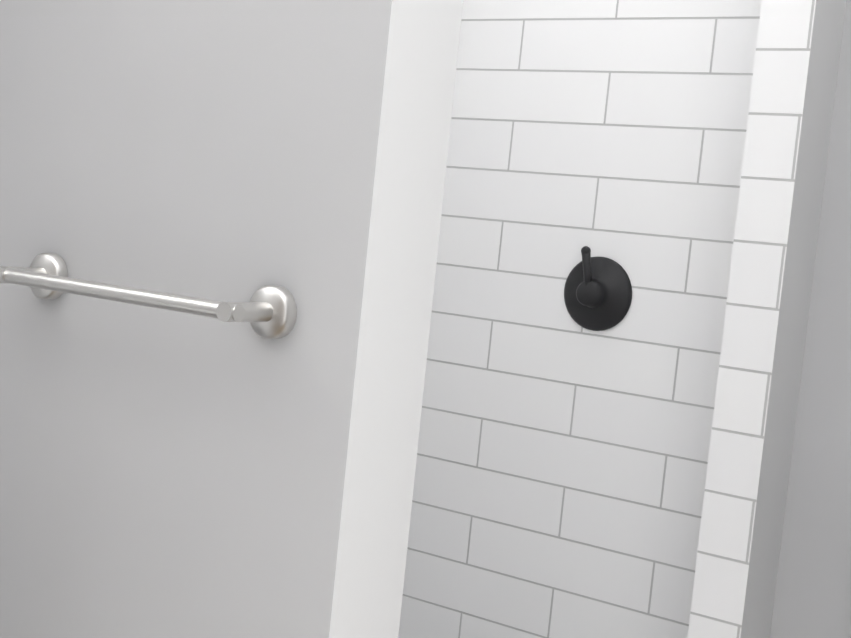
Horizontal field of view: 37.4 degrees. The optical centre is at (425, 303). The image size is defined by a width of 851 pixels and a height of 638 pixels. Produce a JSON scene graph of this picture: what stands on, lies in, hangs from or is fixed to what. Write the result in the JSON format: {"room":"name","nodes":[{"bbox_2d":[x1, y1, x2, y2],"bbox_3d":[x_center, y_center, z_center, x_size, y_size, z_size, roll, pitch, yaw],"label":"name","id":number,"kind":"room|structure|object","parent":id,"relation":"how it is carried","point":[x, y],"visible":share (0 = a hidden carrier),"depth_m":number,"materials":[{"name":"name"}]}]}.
{"room":"bathroom","nodes":[
{"label":"bathroom","id":0,"kind":"room"},
{"bbox_2d":[0,0,462,637],"bbox_3d":[-0.337,-0.236,1.382,0.802,2.500,0.114,8,4,34],"label":"wall","id":1,"kind":"structure","parent":0,"point":[170,474],"depth_m":1.22,"materials":[{"name":"grey paint"}]},
{"bbox_2d":[0,253,296,338],"bbox_3d":[-0.304,-0.013,1.247,0.401,0.050,0.072,8,4,34],"label":"towel rail","id":2,"kind":"object","parent":1,"relation":"attached to","point":[268,311],"visible":1,"depth_m":1.17,"materials":[{"name":"silver metal"}]},
{"bbox_2d":[398,0,761,637],"bbox_3d":[0.402,-0.225,2.453,0.838,2.500,0.100,8,4,34],"label":"wall","id":3,"kind":"structure","parent":0,"point":[560,472],"depth_m":2.46,"materials":[{"name":"tile"}]},
{"bbox_2d":[564,246,631,330],"bbox_3d":[0.318,-0.028,2.409,0.144,0.162,0.061,8,4,34],"label":"shower valve","id":4,"kind":"object","parent":3,"relation":"attached to","point":[597,293],"visible":1,"depth_m":2.41,"materials":[{"name":"black metal"}]},
{"bbox_2d":[770,0,850,637],"bbox_3d":[1.041,-0.126,1.896,0.856,2.500,0.100,8,4,34],"label":"wall","id":5,"kind":"structure","parent":0,"point":[812,598],"depth_m":2.08,"materials":[{"name":"grey paint"}]},
{"bbox_3d":[-0.311,1.105,0.899,1.894,0.100,3.244,8,4,34],"label":"floor","id":6,"kind":"structure","parent":0,"visible":0},
{"bbox_3d":[0.221,0.999,1.785,0.121,0.112,1.193,8,4,34],"label":"sill","id":7,"kind":"structure","parent":6,"relation":"on","visible":0},
{"bbox_2d":[687,0,845,637],"bbox_3d":[0.617,-0.237,2.092,0.087,2.390,0.260,8,4,34],"label":"tile column","id":8,"kind":"structure","parent":7,"relation":"on","point":[792,96],"depth_m":2.01,"materials":[{"name":"white tile"}]}
]}

